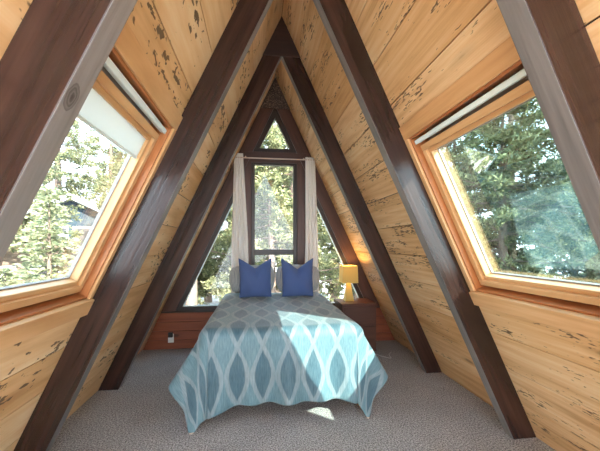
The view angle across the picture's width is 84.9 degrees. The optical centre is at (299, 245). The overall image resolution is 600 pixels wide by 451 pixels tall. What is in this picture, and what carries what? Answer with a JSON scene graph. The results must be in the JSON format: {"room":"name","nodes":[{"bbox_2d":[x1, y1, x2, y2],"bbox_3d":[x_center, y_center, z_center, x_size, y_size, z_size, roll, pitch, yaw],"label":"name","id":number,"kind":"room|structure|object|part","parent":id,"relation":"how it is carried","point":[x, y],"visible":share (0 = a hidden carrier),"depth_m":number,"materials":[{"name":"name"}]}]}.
{"room":"attic bedroom","nodes":[
{"label":"attic bedroom","id":0,"kind":"room"},
{"bbox_2d":[0,0,282,450],"bbox_3d":[-0.895,-0.524,1.426,1.923,3.895,6.260,0,0,-7],"label":"wall","id":1,"kind":"structure","parent":0,"point":[179,38],"depth_m":1.86,"materials":[{"name":"brown wood"}]},
{"bbox_2d":[0,22,182,349],"bbox_3d":[-0.988,-0.191,1.443,0.668,1.220,1.128,0,0,-7],"label":"window","id":2,"kind":"structure","parent":1,"relation":"in","point":[27,310],"depth_m":1.73,"materials":[{"name":"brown wood"}]},
{"bbox_3d":[-1.030,-0.209,1.441,0.506,0.963,0.999,0,0,-7],"label":"sash","id":3,"kind":"part","parent":2,"relation":"part of","materials":[{"name":"clear wood"}]},
{"bbox_2d":[77,56,166,158],"bbox_3d":[-0.818,-0.600,1.469,0.163,0.211,1.003,0,0,-7],"label":"roller blind","id":4,"kind":"object","parent":2,"relation":"attached to","point":[96,113],"visible":0.56,"depth_m":1.49,"materials":[{"name":"white fabric"}]},
{"bbox_2d":[143,308,394,349],"bbox_3d":[-0.354,1.148,4.625,3.499,0.484,0.128,0,0,-7],"label":"wall","id":5,"kind":"structure","parent":0,"point":[186,328],"depth_m":4.40,"materials":[{"name":"red wood"}]},
{"bbox_2d":[168,332,173,342],"bbox_3d":[-1.721,1.232,4.358,0.074,0.140,0.046,0,0,-7],"label":"outlet","id":6,"kind":"object","parent":5,"relation":"attached to","point":[170,334],"visible":1,"depth_m":4.37,"materials":[{"name":"white plastic"}]},
{"bbox_2d":[176,194,232,310],"bbox_3d":[-1.233,-0.060,4.504,0.895,1.899,0.080,0,0,-7],"label":"window","id":7,"kind":"structure","parent":5,"relation":"in","point":[181,307],"depth_m":4.46,"materials":[{"name":"dark wood"},{"name":"glass"}]},
{"bbox_2d":[244,162,250,264],"bbox_3d":[-0.735,-0.130,4.565,0.110,2.040,0.088,0,0,-7],"label":"trim","id":8,"kind":"structure","parent":5,"relation":"attached to","point":[247,171],"depth_m":4.52,"materials":[{"name":"brown wood"}]},
{"bbox_2d":[161,306,379,312],"bbox_3d":[-0.352,0.898,4.606,3.033,0.015,0.106,0,0,-7],"label":"trim","id":9,"kind":"structure","parent":5,"relation":"on","point":[376,306],"depth_m":4.41,"materials":[{"name":"brown wood"}]},
{"bbox_2d":[161,108,272,311],"bbox_3d":[-1.104,-0.719,4.505,1.516,3.219,0.088,0,0,-7],"label":"rafter","id":10,"kind":"object","parent":9,"relation":"on","point":[215,214],"visible":0.68,"depth_m":4.45,"materials":[{"name":"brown wood"}]},
{"bbox_2d":[260,78,289,109],"bbox_3d":[-0.344,-2.114,4.552,0.415,0.437,0.013,0,0,-7],"label":"panel","id":11,"kind":"object","parent":10,"relation":"attached to","point":[274,99],"visible":1,"depth_m":4.55,"materials":[{"name":"brown wood"}]},
{"bbox_2d":[277,109,378,305],"bbox_3d":[0.401,-0.719,4.702,1.516,3.219,0.088,0,0,-7],"label":"rafter","id":12,"kind":"object","parent":9,"relation":"on","point":[286,116],"visible":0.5,"depth_m":4.66,"materials":[{"name":"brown wood"}]},
{"bbox_2d":[242,151,305,264],"bbox_3d":[-0.360,-0.205,4.596,0.890,2.190,0.135,0,0,-7],"label":"window","id":13,"kind":"structure","parent":5,"relation":"in","point":[254,251],"depth_m":4.57,"materials":[{"name":"brown wood"}]},
{"bbox_2d":[254,109,295,152],"bbox_3d":[-0.353,-1.621,4.619,0.606,0.643,0.080,0,0,-7],"label":"window","id":14,"kind":"structure","parent":13,"relation":"attached to","point":[274,115],"depth_m":4.58,"materials":[{"name":"brown wood"}]},
{"bbox_2d":[236,156,313,160],"bbox_3d":[-0.344,-1.193,4.509,1.130,0.034,0.041,0,0,-7],"label":"curtain rod","id":15,"kind":"object","parent":13,"relation":"attached to","point":[245,156],"visible":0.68,"depth_m":4.49,"materials":[{"name":"beige"}]},
{"bbox_2d":[231,153,247,292],"bbox_3d":[-0.815,-0.076,4.434,0.253,2.332,0.054,0,0,-7],"label":"curtain","id":16,"kind":"object","parent":15,"relation":"hanging from","point":[239,249],"visible":0.56,"depth_m":4.43,"materials":[{"name":"white fabric"}]},
{"bbox_2d":[305,157,318,291],"bbox_3d":[0.159,-0.066,4.562,0.230,2.312,0.053,0,0,-7],"label":"curtain","id":17,"kind":"object","parent":15,"relation":"hanging from","point":[311,231],"visible":0.71,"depth_m":4.56,"materials":[{"name":"white fabric"}]},
{"bbox_2d":[297,163,304,264],"bbox_3d":[0.009,-0.130,4.662,0.110,2.040,0.088,0,0,-7],"label":"trim","id":18,"kind":"structure","parent":5,"relation":"attached to","point":[300,170],"depth_m":4.62,"materials":[{"name":"brown wood"}]},
{"bbox_2d":[316,196,362,305],"bbox_3d":[0.517,-0.081,4.733,0.915,1.942,0.080,0,0,-7],"label":"window","id":19,"kind":"structure","parent":5,"relation":"in","point":[319,208],"depth_m":4.70,"materials":[{"name":"dark wood"},{"name":"glass"}]},
{"bbox_2d":[51,340,555,450],"bbox_3d":[0.044,1.450,1.574,4.000,0.120,6.310,0,0,-7],"label":"floor","id":20,"kind":"structure","parent":0,"point":[415,409],"depth_m":2.58,"materials":[{"name":"carpet"}]},
{"bbox_2d":[0,0,137,263],"bbox_3d":[-0.747,-0.469,0.859,1.752,3.719,0.088,0,0,-7],"label":"rafter","id":21,"kind":"object","parent":20,"relation":"on","point":[59,49],"visible":1,"depth_m":0.83,"materials":[{"name":"brown wood"}]},
{"bbox_2d":[14,0,272,450],"bbox_3d":[-0.905,-0.469,2.069,1.752,3.719,0.088,0,0,-7],"label":"rafter","id":22,"kind":"object","parent":20,"relation":"on","point":[87,339],"visible":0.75,"depth_m":2.02,"materials":[{"name":"brown wood"}]},
{"bbox_2d":[98,55,280,390],"bbox_3d":[-1.063,-0.469,3.279,1.752,3.719,0.088,0,0,-7],"label":"rafter","id":23,"kind":"object","parent":20,"relation":"on","point":[173,258],"visible":0.84,"depth_m":3.23,"materials":[{"name":"brown wood"}]},
{"bbox_2d":[263,16,300,57],"bbox_3d":[-0.186,-2.128,3.341,0.386,0.407,0.013,0,0,-7],"label":"panel","id":24,"kind":"object","parent":23,"relation":"attached to","point":[281,44],"visible":1,"depth_m":3.33,"materials":[{"name":"brown wood"}]},
{"bbox_2d":[334,298,376,350],"bbox_3d":[0.746,1.074,4.465,0.480,0.628,0.429,0,0,-7],"label":"nightstand","id":25,"kind":"object","parent":20,"relation":"on","point":[362,311],"visible":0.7,"depth_m":4.27,"materials":[{"name":"red wood"}]},
{"bbox_2d":[339,265,357,300],"bbox_3d":[0.663,0.520,4.484,0.212,0.480,0.212,0,0,-7],"label":"table lamp","id":26,"kind":"object","parent":25,"relation":"on","point":[348,274],"visible":1,"depth_m":4.39,"materials":[{"name":"yellow ceramic"}]},
{"bbox_3d":[0.663,0.395,4.484,0.212,0.230,0.212,0,0,-7],"label":"lamp shade","id":27,"kind":"part","parent":26,"relation":"part of","materials":[{"name":"yellow fabric"}]},
{"bbox_3d":[0.773,0.927,4.259,0.420,0.245,0.015,0,0,-7],"label":"drawer","id":28,"kind":"part","parent":25,"relation":"part of","materials":[{"name":"red wood"}]},
{"bbox_3d":[0.773,1.198,4.259,0.420,0.265,0.015,0,0,-7],"label":"drawer","id":29,"kind":"part","parent":25,"relation":"part of","materials":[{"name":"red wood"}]},
{"bbox_2d":[281,57,441,372],"bbox_3d":[0.676,-0.469,3.506,1.752,3.719,0.088,0,0,-7],"label":"rafter","id":30,"kind":"object","parent":20,"relation":"on","point":[295,69],"visible":0.84,"depth_m":3.46,"materials":[{"name":"brown wood"}]},
{"bbox_2d":[313,0,535,438],"bbox_3d":[0.834,-0.469,2.296,1.752,3.719,0.088,0,0,-7],"label":"rafter","id":31,"kind":"object","parent":20,"relation":"on","point":[338,22],"visible":0.97,"depth_m":2.26,"materials":[{"name":"brown wood"}]},
{"bbox_2d":[496,0,599,250],"bbox_3d":[0.992,-0.469,1.086,1.752,3.719,0.088,0,0,-7],"label":"rafter","id":32,"kind":"object","parent":20,"relation":"on","point":[552,42],"visible":1,"depth_m":1.03,"materials":[{"name":"brown wood"}]},
{"bbox_3d":[-0.250,1.032,3.558,1.260,0.714,1.880,0,0,-7],"label":"bed","id":33,"kind":"object","parent":20,"relation":"on","visible":0},
{"bbox_2d":[168,291,387,434],"bbox_3d":[-0.262,1.019,3.484,1.780,0.763,2.009,0,0,-7],"label":"duvet","id":34,"kind":"object","parent":33,"relation":"on","point":[289,350],"visible":0.94,"depth_m":2.59,"materials":[{"name":"blue fabric"}]},
{"bbox_2d":[229,265,274,292],"bbox_3d":[-0.624,0.445,4.288,0.592,0.366,0.216,0,0,-13],"label":"pillow","id":35,"kind":"object","parent":34,"relation":"on","point":[234,276],"visible":0.34,"depth_m":4.22,"materials":[{"name":"grey fabric"}]},
{"bbox_2d":[238,258,271,297],"bbox_3d":[-0.550,0.401,4.040,0.410,0.471,0.195,0,0,-10],"label":"throw cushion","id":36,"kind":"object","parent":34,"relation":"on","point":[254,282],"visible":1,"depth_m":3.98,"materials":[{"name":"blue fabric"}]},
{"bbox_2d":[281,258,312,296],"bbox_3d":[-0.031,0.401,4.099,0.410,0.471,0.193,0,0,-5],"label":"throw cushion","id":37,"kind":"object","parent":34,"relation":"on","point":[295,282],"visible":1,"depth_m":4.04,"materials":[{"name":"blue fabric"}]},
{"bbox_2d":[275,265,319,290],"bbox_3d":[-0.031,0.445,4.365,0.592,0.366,0.209,0,0,-5],"label":"pillow","id":38,"kind":"object","parent":34,"relation":"on","point":[278,277],"visible":0.28,"depth_m":4.33,"materials":[{"name":"grey fabric"}]},
{"bbox_2d":[275,0,599,450],"bbox_3d":[0.991,-0.524,1.672,1.923,3.895,6.260,0,0,-7],"label":"wall","id":39,"kind":"structure","parent":0,"point":[416,49],"depth_m":2.15,"materials":[{"name":"brown wood"}]},
{"bbox_2d":[399,36,599,338],"bbox_3d":[1.076,-0.191,1.712,0.668,1.220,1.128,0,0,-7],"label":"window","id":40,"kind":"structure","parent":39,"relation":"in","point":[569,305],"depth_m":1.81,"materials":[{"name":"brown wood"}]},
{"bbox_2d":[414,69,526,144],"bbox_3d":[0.845,-0.686,1.686,0.041,0.038,1.003,0,0,-7],"label":"roller blind","id":41,"kind":"object","parent":40,"relation":"attached to","point":[521,74],"visible":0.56,"depth_m":1.56,"materials":[{"name":"off-white fabric"},{"name":"white painted metal"}]},
{"bbox_3d":[1.116,-0.209,1.722,0.506,0.963,0.999,0,0,-7],"label":"sash","id":42,"kind":"part","parent":40,"relation":"part of","materials":[{"name":"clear wood"}]},
{"label":"outside","id":43,"kind":"structure","parent":0,"visible":0},
{"bbox_2d":[197,246,581,304],"bbox_3d":[-1.696,2.195,14.906,150.000,4.687,150.000,0,0,-7],"label":"ground","id":44,"kind":"structure","parent":43,"point":[215,301],"depth_m":28.08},
{"bbox_2d":[0,267,21,286],"bbox_3d":[-5.841,2.437,6.597,2.323,4.018,2.267,0,0,-13],"label":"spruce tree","id":45,"kind":"object","parent":44,"relation":"on","point":[11,273],"visible":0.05,"depth_m":6.52,"materials":[{"name":"green plant"}]},
{"bbox_2d":[0,210,80,284],"bbox_3d":[-12.556,2.140,13.892,5.000,7.300,4.000,0,0,31],"label":"cabin","id":46,"kind":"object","parent":44,"relation":"on","point":[10,258],"visible":0.12,"depth_m":12.83,"materials":[{"name":"brown wood"}]},
{"bbox_3d":[-10.408,1.390,13.476,0.010,1.040,0.840,0,0,31],"label":"pane","id":47,"kind":"part","parent":46,"relation":"part of","materials":[{"name":"glass"}]},
{"bbox_2d":[4,186,79,285],"bbox_3d":[-6.740,1.431,9.052,3.434,6.088,3.520,0,0,-40],"label":"spruce tree","id":48,"kind":"object","parent":44,"relation":"on","point":[55,194],"visible":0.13,"depth_m":8.88,"materials":[{"name":"green plant"}]},
{"bbox_2d":[8,158,85,252],"bbox_3d":[-11.225,-2.273,11.868,5.394,13.332,6.401,0,0,11],"label":"pine tree","id":49,"kind":"object","parent":44,"relation":"on","point":[16,248],"visible":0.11,"depth_m":12.77,"materials":[{"name":"green plant"}]},
{"bbox_2d":[43,193,98,270],"bbox_3d":[-11.979,1.665,17.194,3.300,8.250,4.000,0,0,-33],"label":"house","id":50,"kind":"structure","parent":44,"relation":"on","point":[88,216],"depth_m":16.09,"materials":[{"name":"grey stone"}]},
{"bbox_3d":[-10.646,-0.310,16.208,0.840,1.040,0.010,0,0,-33],"label":"pane","id":51,"kind":"part","parent":50,"relation":"part of","materials":[{"name":"glass"}]},
{"bbox_2d":[37,119,108,206],"bbox_3d":[-14.430,-3.259,19.706,5.052,15.157,4.936,0,0,31],"label":"pine tree","id":52,"kind":"object","parent":44,"relation":"on","point":[68,153],"visible":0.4,"depth_m":19.58,"materials":[{"name":"green plant"}]},
{"bbox_2d":[67,118,126,203],"bbox_3d":[-14.207,-4.151,24.868,7.819,16.287,6.590,0,0,37],"label":"pine tree","id":53,"kind":"object","parent":44,"relation":"on","point":[113,162],"visible":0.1,"depth_m":24.09,"materials":[{"name":"green plant"}]},
{"bbox_2d":[66,142,210,304],"bbox_3d":[-7.127,-0.696,14.833,6.838,10.179,5.896,0,0,-32],"label":"pine tree","id":54,"kind":"object","parent":44,"relation":"on","point":[109,181],"visible":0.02,"depth_m":14.12,"materials":[{"name":"green plant"}]},
{"bbox_2d":[185,206,232,304],"bbox_3d":[-3.833,-1.983,11.211,4.250,12.751,4.152,0,0,-11],"label":"pine tree","id":55,"kind":"object","parent":44,"relation":"on","point":[192,299],"visible":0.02,"depth_m":10.98,"materials":[{"name":"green plant"}]},
{"bbox_2d":[197,223,229,297],"bbox_3d":[-6.895,-1.537,19.491,6.852,11.830,7.948,0,0,17],"label":"pine tree","id":56,"kind":"object","parent":44,"relation":"on","point":[205,275],"visible":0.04,"depth_m":19.16,"materials":[{"name":"green plant"}]},
{"bbox_2d":[204,226,227,302],"bbox_3d":[-6.519,-3.141,22.362,7.060,14.704,5.949,0,0,-9],"label":"pine tree","id":57,"kind":"object","parent":44,"relation":"on","point":[208,298],"visible":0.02,"depth_m":22.19,"materials":[{"name":"green plant"}]},
{"bbox_2d":[207,227,231,263],"bbox_3d":[-5.098,-2.607,14.421,6.721,13.999,5.664,0,0,-14],"label":"pine tree","id":58,"kind":"object","parent":44,"relation":"on","point":[224,250],"visible":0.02,"depth_m":15.89,"materials":[{"name":"green plant"}]},
{"bbox_2d":[199,208,265,282],"bbox_3d":[-4.191,-2.410,20.503,6.472,13.481,5.454,0,0,40],"label":"pine tree","id":59,"kind":"object","parent":44,"relation":"on","point":[229,240],"visible":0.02,"depth_m":19.47,"materials":[{"name":"green plant"}]},
{"bbox_3d":[-4.276,-4.081,20.339,6.106,10.138,6.111,0,0,-35],"label":"crown","id":60,"kind":"part","parent":59,"relation":"part of","materials":[{"name":"green plant"}]},
{"bbox_2d":[205,144,276,292],"bbox_3d":[-3.184,-1.400,21.265,7.672,11.420,6.614,0,0,11],"label":"pine tree","id":61,"kind":"object","parent":44,"relation":"on","point":[225,268],"visible":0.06,"depth_m":19.69,"materials":[{"name":"green plant"}]},
{"bbox_2d":[201,123,340,301],"bbox_3d":[-1.147,-0.234,13.248,5.360,9.254,6.217,0,0,-30],"label":"pine tree","id":62,"kind":"object","parent":44,"relation":"on","point":[276,197],"visible":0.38,"depth_m":12.74,"materials":[{"name":"green plant"}]},
{"bbox_2d":[231,120,329,244],"bbox_3d":[-0.500,-2.940,17.350,5.934,14.666,7.041,0,0,19],"label":"pine tree","id":63,"kind":"object","parent":44,"relation":"on","point":[282,187],"visible":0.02,"depth_m":16.93,"materials":[{"name":"green plant"}]},
{"bbox_2d":[286,224,339,301],"bbox_3d":[2.481,-4.160,21.002,8.174,17.025,6.888,0,0,33],"label":"pine tree","id":64,"kind":"object","parent":44,"relation":"on","point":[335,292],"visible":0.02,"depth_m":20.86,"materials":[{"name":"green plant"}]},
{"bbox_2d":[288,189,354,296],"bbox_3d":[0.980,-0.923,20.720,7.105,10.576,6.125,0,0,-22],"label":"pine tree","id":65,"kind":"object","parent":44,"relation":"on","point":[326,246],"visible":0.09,"depth_m":20.25,"materials":[{"name":"green plant"}]},
{"bbox_2d":[318,246,357,297],"bbox_3d":[2.391,-1.274,12.252,4.585,11.333,5.441,0,0,-39],"label":"pine tree","id":66,"kind":"object","parent":44,"relation":"on","point":[329,269],"visible":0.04,"depth_m":12.31,"materials":[{"name":"green plant"}]},
{"bbox_3d":[2.295,-2.679,12.131,5.132,8.522,5.137,0,0,-24],"label":"crown","id":67,"kind":"part","parent":66,"relation":"part of","materials":[{"name":"green plant"}]},
{"bbox_2d":[440,134,516,267],"bbox_3d":[7.997,-1.614,17.232,6.959,12.015,8.072,0,0,40],"label":"pine tree","id":68,"kind":"object","parent":44,"relation":"on","point":[448,154],"visible":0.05,"depth_m":16.43,"materials":[{"name":"green plant"}]},
{"bbox_2d":[446,98,597,277],"bbox_3d":[6.512,-0.465,10.626,6.528,9.716,5.628,0,0,31],"label":"pine tree","id":69,"kind":"object","parent":44,"relation":"on","point":[511,223],"visible":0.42,"depth_m":10.12,"materials":[{"name":"green plant"}]},
{"bbox_2d":[452,98,595,272],"bbox_3d":[9.350,-2.460,14.318,5.545,13.706,6.580,0,0,1],"label":"pine tree","id":70,"kind":"object","parent":44,"relation":"on","point":[510,116],"visible":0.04,"depth_m":14.18,"materials":[{"name":"green plant"}]},
{"bbox_2d":[500,132,599,270],"bbox_3d":[8.569,-1.940,8.307,6.081,12.666,5.125,0,0,32],"label":"pine tree","id":71,"kind":"object","parent":44,"relation":"on","point":[573,224],"visible":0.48,"depth_m":9.11,"materials":[{"name":"green plant"}]},
{"bbox_2d":[517,148,599,282],"bbox_3d":[14.160,-0.922,16.892,6.157,10.631,7.142,0,0,4],"label":"pine tree","id":72,"kind":"object","parent":44,"relation":"on","point":[563,269],"visible":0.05,"depth_m":16.53,"materials":[{"name":"green plant"}]},
{"bbox_2d":[554,221,599,283],"bbox_3d":[14.633,-1.272,13.571,7.612,11.331,6.563,0,0,6],"label":"pine tree","id":73,"kind":"object","parent":44,"relation":"on","point":[596,278],"visible":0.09,"depth_m":14.94,"materials":[{"name":"green plant"}]}
]}

